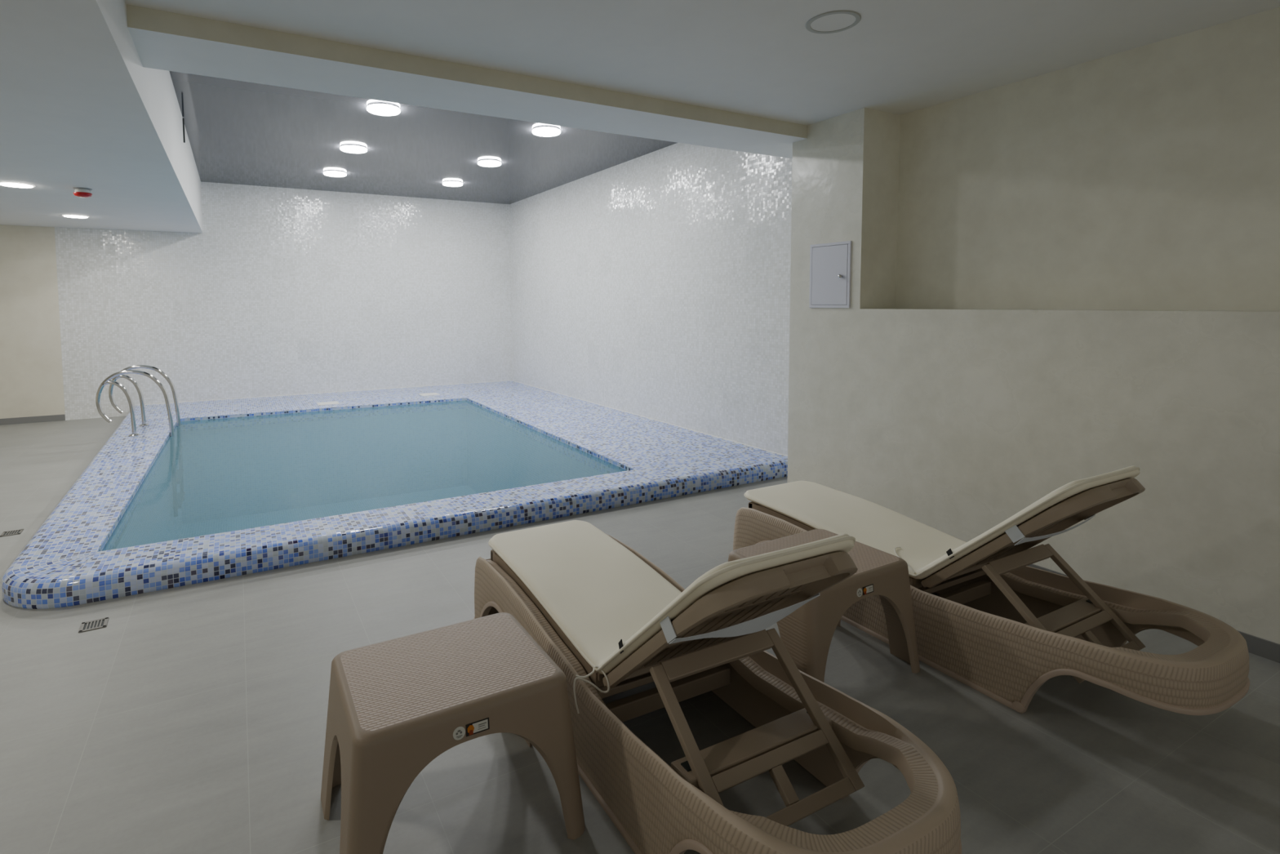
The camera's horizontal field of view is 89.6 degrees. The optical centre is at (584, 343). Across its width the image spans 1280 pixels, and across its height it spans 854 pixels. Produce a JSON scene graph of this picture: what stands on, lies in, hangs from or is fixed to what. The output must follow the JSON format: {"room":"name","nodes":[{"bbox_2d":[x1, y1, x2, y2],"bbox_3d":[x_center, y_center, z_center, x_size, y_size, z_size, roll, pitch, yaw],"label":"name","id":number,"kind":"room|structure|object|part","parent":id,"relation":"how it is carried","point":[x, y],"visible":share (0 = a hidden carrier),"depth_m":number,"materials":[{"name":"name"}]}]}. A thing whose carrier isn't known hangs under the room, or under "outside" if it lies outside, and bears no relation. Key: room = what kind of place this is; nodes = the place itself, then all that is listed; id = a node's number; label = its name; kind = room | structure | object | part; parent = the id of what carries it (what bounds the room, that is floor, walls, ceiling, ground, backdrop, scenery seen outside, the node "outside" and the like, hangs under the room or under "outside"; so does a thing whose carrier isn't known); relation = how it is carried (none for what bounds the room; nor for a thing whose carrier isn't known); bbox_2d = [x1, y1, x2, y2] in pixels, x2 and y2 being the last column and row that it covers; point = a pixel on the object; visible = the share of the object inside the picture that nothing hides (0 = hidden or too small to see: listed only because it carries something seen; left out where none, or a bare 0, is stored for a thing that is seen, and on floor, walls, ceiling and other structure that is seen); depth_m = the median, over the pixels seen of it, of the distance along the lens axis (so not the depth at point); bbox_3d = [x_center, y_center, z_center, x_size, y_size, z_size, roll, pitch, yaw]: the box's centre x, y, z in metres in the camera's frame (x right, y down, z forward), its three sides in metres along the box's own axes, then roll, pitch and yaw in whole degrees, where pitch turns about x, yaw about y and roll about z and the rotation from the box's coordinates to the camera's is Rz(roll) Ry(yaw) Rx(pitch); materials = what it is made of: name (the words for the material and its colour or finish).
{"room":"indoor swimming pool","nodes":[
{"label":"indoor swimming pool","id":0,"kind":"room"},
{"bbox_2d":[0,224,65,418],"bbox_3d":[-7.827,-0.207,7.774,2.339,2.505,0.001,-2,4,-28],"label":"wall","id":1,"kind":"structure","parent":0,"point":[32,384],"depth_m":8.18,"materials":[{"name":"beige paint"}]},
{"bbox_2d":[0,413,65,425],"bbox_3d":[-7.818,1.008,7.845,2.339,0.090,0.012,-2,4,-28],"label":"baseboard","id":2,"kind":"structure","parent":1,"relation":"attached to","point":[54,417],"depth_m":8.24,"materials":[{"name":"grey tile"}]},
{"bbox_2d":[0,0,202,232],"bbox_3d":[-3.730,-1.107,1.852,3.981,0.001,14.200,-2,4,-28],"label":"ceiling","id":3,"kind":"structure","parent":0,"point":[73,113],"depth_m":3.72,"materials":[{"name":"paint"}]},
{"bbox_2d":[0,182,35,187],"bbox_3d":[-4.729,-1.319,5.348,0.236,0.010,0.236,-2,4,-28],"label":"recessed light","id":4,"kind":"object","parent":3,"relation":"in","point":[5,184],"visible":1,"depth_m":5.32,"materials":[{"name":"white plastic"}]},
{"bbox_2d":[62,214,88,217],"bbox_3d":[-5.746,-1.435,7.258,0.236,0.010,0.236,-2,4,-28],"label":"recessed light","id":5,"kind":"object","parent":3,"relation":"in","point":[65,215],"visible":1,"depth_m":7.24,"materials":[{"name":"white plastic"}]},
{"bbox_2d":[63,215,87,217],"bbox_3d":[-5.746,-1.432,7.258,0.216,0.005,0.216,-2,4,-28],"label":"diffuser","id":6,"kind":"object","parent":5,"relation":"attached to","point":[72,216],"depth_m":7.24,"materials":[{"name":"white plastic"}]},
{"bbox_2d":[72,186,92,197],"bbox_3d":[-4.331,-1.301,5.548,0.132,0.074,0.132,-2,4,-28],"label":"fire alarm","id":7,"kind":"object","parent":3,"relation":"attached to","point":[80,192],"visible":1,"depth_m":5.51,"materials":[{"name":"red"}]},
{"bbox_2d":[96,0,203,232],"bbox_3d":[-1.982,-1.531,2.775,0.001,0.713,14.200,-2,4,-28],"label":"wall","id":8,"kind":"structure","parent":0,"point":[155,88],"depth_m":4.11,"materials":[{"name":"paint"}]},
{"bbox_2d":[182,118,185,142],"bbox_3d":[-3.684,-1.960,5.910,0.012,0.215,0.030,-2,4,-28],"label":"trim","id":9,"kind":"structure","parent":8,"relation":"attached to","point":[184,135],"depth_m":5.90,"materials":[{"name":"grey metal"}]},
{"bbox_2d":[54,182,511,420],"bbox_3d":[-4.047,-0.711,9.793,6.261,3.218,0.001,-2,4,-28],"label":"wall","id":10,"kind":"structure","parent":0,"point":[281,291],"depth_m":9.59,"materials":[{"name":"tile"}]},
{"bbox_2d":[169,71,677,204],"bbox_3d":[-1.772,-2.170,7.203,4.619,0.001,6.559,-2,4,-28],"label":"ceiling","id":11,"kind":"structure","parent":0,"point":[239,132],"depth_m":7.03,"materials":[{"name":"grey paint"}]},
{"bbox_2d":[323,169,346,177],"bbox_3d":[-3.257,-2.220,8.391,0.280,0.035,0.280,-2,4,-28],"label":"recessed light","id":12,"kind":"object","parent":11,"relation":"in","point":[330,172],"visible":1,"depth_m":8.32,"materials":[{"name":"grey plastic"}]},
{"bbox_2d":[340,144,367,153],"bbox_3d":[-2.537,-2.139,7.063,0.280,0.035,0.280,-2,4,-28],"label":"recessed light","id":13,"kind":"object","parent":11,"relation":"in","point":[354,148],"visible":1,"depth_m":7.00,"materials":[{"name":"grey plastic"}]},
{"bbox_2d":[366,102,399,115],"bbox_3d":[-1.761,-2.053,5.632,0.280,0.035,0.280,-2,4,-28],"label":"recessed light","id":14,"kind":"object","parent":11,"relation":"in","point":[379,108],"visible":1,"depth_m":5.59,"materials":[{"name":"grey plastic"}]},
{"bbox_2d":[442,180,462,186],"bbox_3d":[-1.875,-2.274,9.137,0.280,0.035,0.280,-2,4,-28],"label":"recessed light","id":15,"kind":"object","parent":11,"relation":"in","point":[449,183],"visible":1,"depth_m":9.07,"materials":[{"name":"grey plastic"}]},
{"bbox_2d":[477,159,501,166],"bbox_3d":[-1.154,-2.193,7.809,0.280,0.035,0.280,-2,4,-28],"label":"recessed light","id":16,"kind":"object","parent":11,"relation":"in","point":[484,162],"visible":1,"depth_m":7.74,"materials":[{"name":"grey plastic"}]},
{"bbox_2d":[532,125,560,136],"bbox_3d":[-0.378,-2.106,6.378,0.280,0.035,0.280,-2,4,-28],"label":"recessed light","id":17,"kind":"object","parent":11,"relation":"in","point":[543,131],"visible":1,"depth_m":6.33,"materials":[{"name":"grey plastic"}]},
{"bbox_2d":[127,26,806,158],"bbox_3d":[-0.081,-1.724,4.105,4.619,0.514,0.537,-2,4,-28],"label":"ceiling beam","id":18,"kind":"structure","parent":0,"point":[155,50],"depth_m":3.65,"materials":[{"name":"paint"}]},
{"bbox_2d":[126,4,807,138],"bbox_3d":[0.048,-1.501,3.883,4.619,0.095,0.001,-2,4,-28],"label":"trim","id":19,"kind":"structure","parent":18,"relation":"attached to","point":[138,17],"depth_m":3.40,"materials":[{"name":"paint"}]},
{"bbox_2d":[0,407,1279,853],"bbox_3d":[-1.687,1.314,3.108,8.600,0.001,14.200,-2,4,-28],"label":"floor","id":20,"kind":"structure","parent":0,"point":[193,721],"depth_m":2.25,"materials":[{"name":"tile"}]},
{"bbox_2d":[0,528,23,537],"bbox_3d":[-3.783,1.250,4.246,0.104,0.004,0.104,-2,4,-31],"label":"floor drain","id":21,"kind":"object","parent":20,"relation":"on","point":[15,531],"visible":1,"depth_m":4.24,"materials":[{"name":"silver metal"}]},
{"bbox_2d":[78,617,108,632],"bbox_3d":[-2.304,1.321,3.018,0.104,0.004,0.104,-2,4,-31],"label":"floor drain","id":22,"kind":"object","parent":20,"relation":"on","point":[100,623],"visible":1,"depth_m":3.01,"materials":[{"name":"silver metal"}]},
{"bbox_2d":[1,380,787,608],"bbox_3d":[-2.148,1.565,7.201,5.531,1.285,6.598,-2,4,-28],"label":"swimming pool","id":23,"kind":"object","parent":20,"relation":"in","point":[408,467],"visible":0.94,"depth_m":6.62,"materials":[{"name":"blue tile"}]},
{"bbox_2d":[95,364,185,516],"bbox_3d":[-4.829,1.057,7.027,0.695,1.607,0.720,-2,4,-28],"label":"pool ladder","id":24,"kind":"object","parent":23,"relation":"attached to","point":[175,454],"visible":0.99,"depth_m":6.92,"materials":[{"name":"silver metal"}]},
{"bbox_3d":[-4.817,0.670,6.657,0.272,0.597,0.038,-2,4,-28],"label":"post","id":25,"kind":"part","parent":24,"relation":"part of","materials":[{"name":"silver metal"}]},
{"bbox_3d":[-5.095,0.636,7.210,0.272,0.597,0.038,-2,4,-28],"label":"post","id":26,"kind":"part","parent":24,"relation":"part of","materials":[{"name":"silver metal"}]},
{"bbox_3d":[-4.698,0.643,6.720,0.662,0.742,0.038,-2,4,-28],"label":"handrail","id":27,"kind":"part","parent":24,"relation":"part of","materials":[{"name":"silver metal"}]},
{"bbox_3d":[-4.976,0.609,7.274,0.662,0.742,0.038,-2,4,-28],"label":"handrail","id":28,"kind":"part","parent":24,"relation":"part of","materials":[{"name":"silver metal"}]},
{"bbox_3d":[-4.419,1.432,6.919,0.041,0.868,0.038,-2,4,-28],"label":"submerged leg","id":29,"kind":"part","parent":24,"relation":"part of","materials":[{"name":"grey metal"}]},
{"bbox_3d":[-4.697,1.399,7.473,0.041,0.868,0.038,-2,4,-28],"label":"submerged leg","id":30,"kind":"part","parent":24,"relation":"part of","materials":[{"name":"grey metal"}]},
{"bbox_2d":[316,400,339,405],"bbox_3d":[-3.530,0.819,8.845,0.270,0.010,0.250,-2,4,-28],"label":"lid","id":31,"kind":"object","parent":23,"relation":"on","point":[336,402],"visible":1,"depth_m":8.80,"materials":[{"name":"white plastic"}]},
{"bbox_2d":[417,392,440,395],"bbox_3d":[-2.335,0.761,9.672,0.270,0.010,0.250,-2,4,-28],"label":"lid","id":32,"kind":"object","parent":23,"relation":"on","point":[428,393],"visible":1,"depth_m":9.63,"materials":[{"name":"white plastic"}]},
{"bbox_2d":[136,380,787,456],"bbox_3d":[-2.139,0.920,7.196,5.486,0.011,6.550,-2,4,-28],"label":"trim","id":33,"kind":"structure","parent":23,"relation":"attached to","point":[502,380],"depth_m":9.08,"materials":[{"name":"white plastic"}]},
{"bbox_2d":[320,612,585,853],"bbox_3d":[-0.404,1.159,1.895,0.660,0.450,0.550,-2,4,-28],"label":"side table","id":34,"kind":"object","parent":20,"relation":"on","point":[395,705],"visible":1,"depth_m":1.76,"materials":[{"name":"brown plastic"}]},
{"bbox_2d":[455,729,462,738],"bbox_3d":[-0.324,1.008,1.659,0.017,0.020,0.002,-2,4,-28],"label":"print","id":35,"kind":"object","parent":34,"relation":"on","point":[458,732],"depth_m":1.66,"materials":[{"name":"grey"}]},
{"bbox_2d":[473,533,961,853],"bbox_3d":[0.231,0.940,2.279,0.698,0.833,2.084,-2,4,-28],"label":"sun lounger","id":36,"kind":"object","parent":20,"relation":"on","point":[658,807],"visible":0.8,"depth_m":1.79,"materials":[{"name":"plastic"}]},
{"bbox_3d":[0.034,1.034,2.662,0.524,0.123,1.032,-2,4,-28],"label":"seat","id":37,"kind":"part","parent":36,"relation":"part of","materials":[{"name":"beige fabric"}]},
{"bbox_3d":[0.269,1.173,2.224,0.540,0.124,0.080,-2,4,-28],"label":"hinge rail","id":38,"kind":"part","parent":36,"relation":"part of","materials":[{"name":"brown plastic"}]},
{"bbox_2d":[488,520,855,713],"bbox_3d":[0.115,0.809,2.402,0.629,0.653,1.704,-2,4,-28],"label":"cushion","id":39,"kind":"object","parent":36,"relation":"on","point":[607,601],"visible":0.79,"depth_m":2.44,"materials":[{"name":"beige fabric"}]},
{"bbox_3d":[0.017,1.097,2.038,0.098,0.125,0.090,-2,4,-28],"label":"tie cord","id":40,"kind":"part","parent":39,"relation":"part of","materials":[{"name":"beige fabric"}]},
{"bbox_3d":[0.424,0.824,1.900,0.518,0.555,0.600,-2,4,-28],"label":"backrest","id":41,"kind":"part","parent":36,"relation":"part of","materials":[{"name":"beige plastic"}]},
{"bbox_2d":[728,528,919,682],"bbox_3d":[0.966,1.103,2.686,0.660,0.450,0.550,-2,4,-29],"label":"side table","id":42,"kind":"object","parent":20,"relation":"on","point":[806,633],"visible":0.61,"depth_m":2.52,"materials":[{"name":"brown plastic"}]},
{"bbox_2d":[733,477,1249,715],"bbox_3d":[1.616,0.889,2.980,0.698,0.833,2.084,-2,4,-28],"label":"sun lounger","id":43,"kind":"object","parent":20,"relation":"on","point":[1020,627],"visible":0.72,"depth_m":2.47,"materials":[{"name":"beige plastic"}]},
{"bbox_3d":[1.416,0.983,3.361,0.524,0.123,1.032,-2,4,-28],"label":"seat","id":44,"kind":"part","parent":43,"relation":"part of","materials":[{"name":"beige fabric"}]},
{"bbox_2d":[743,466,1140,578],"bbox_3d":[1.535,0.714,3.118,0.559,0.566,1.704,-2,4,-28],"label":"cushion","id":45,"kind":"object","parent":43,"relation":"on","point":[926,550],"visible":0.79,"depth_m":3.15,"materials":[{"name":"beige fabric"}]},
{"bbox_3d":[1.432,0.970,2.892,0.042,0.029,0.243,1,4,13],"label":"tie cord","id":46,"kind":"part","parent":45,"relation":"part of","materials":[{"name":"beige fabric"}]},
{"bbox_3d":[1.655,1.122,2.925,0.540,0.124,0.080,-2,4,-28],"label":"hinge rail","id":47,"kind":"part","parent":43,"relation":"part of","materials":[{"name":"brown plastic"}]},
{"bbox_3d":[1.814,0.772,2.603,0.518,0.555,0.600,-2,4,-28],"label":"backrest","id":48,"kind":"part","parent":43,"relation":"part of","materials":[{"name":"beige plastic"}]},
{"bbox_2d":[509,142,792,455],"bbox_3d":[0.361,-0.633,8.229,0.001,3.218,6.953,-2,4,-28],"label":"wall","id":49,"kind":"structure","parent":0,"point":[655,285],"depth_m":7.17,"materials":[{"name":"tile"}]},
{"bbox_2d":[124,0,1279,124],"bbox_3d":[1.739,-1.359,0.762,4.619,0.001,7.104,-2,4,-28],"label":"ceiling","id":50,"kind":"structure","parent":0,"point":[758,58],"depth_m":3.17,"materials":[{"name":"paint"}]},
{"bbox_2d":[805,10,861,33],"bbox_3d":[1.157,-1.495,2.993,0.243,0.004,0.243,-2,4,-28],"label":"recessed light","id":51,"kind":"object","parent":50,"relation":"in","point":[835,21],"visible":1,"depth_m":2.98,"materials":[{"name":"grey plastic"}]},
{"bbox_2d":[786,107,1279,644],"bbox_3d":[3.526,-0.037,1.893,0.492,2.800,7.247,-2,4,-28],"label":"wall","id":52,"kind":"structure","parent":0,"point":[953,422],"depth_m":3.38,"materials":[{"name":"paint"}]},
{"bbox_2d":[808,240,851,307],"bbox_3d":[1.745,-0.488,4.599,0.039,0.464,0.355,-2,4,-28],"label":"access panel","id":53,"kind":"object","parent":52,"relation":"attached to","point":[830,265],"visible":1,"depth_m":4.59,"materials":[{"name":"white paint"}]},
{"bbox_2d":[1028,564,1279,662],"bbox_3d":[3.312,1.332,1.860,0.010,0.075,7.247,-2,4,-28],"label":"baseboard","id":54,"kind":"structure","parent":52,"relation":"attached to","point":[1256,646],"depth_m":2.71,"materials":[{"name":"grey tile"}]},
{"bbox_2d":[859,6,1279,310],"bbox_3d":[3.622,-0.742,1.542,0.376,1.350,6.615,-2,4,-28],"label":"wall niche","id":55,"kind":"object","parent":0,"point":[1147,177],"visible":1,"depth_m":3.48,"materials":[{"name":"paint"}]}
]}

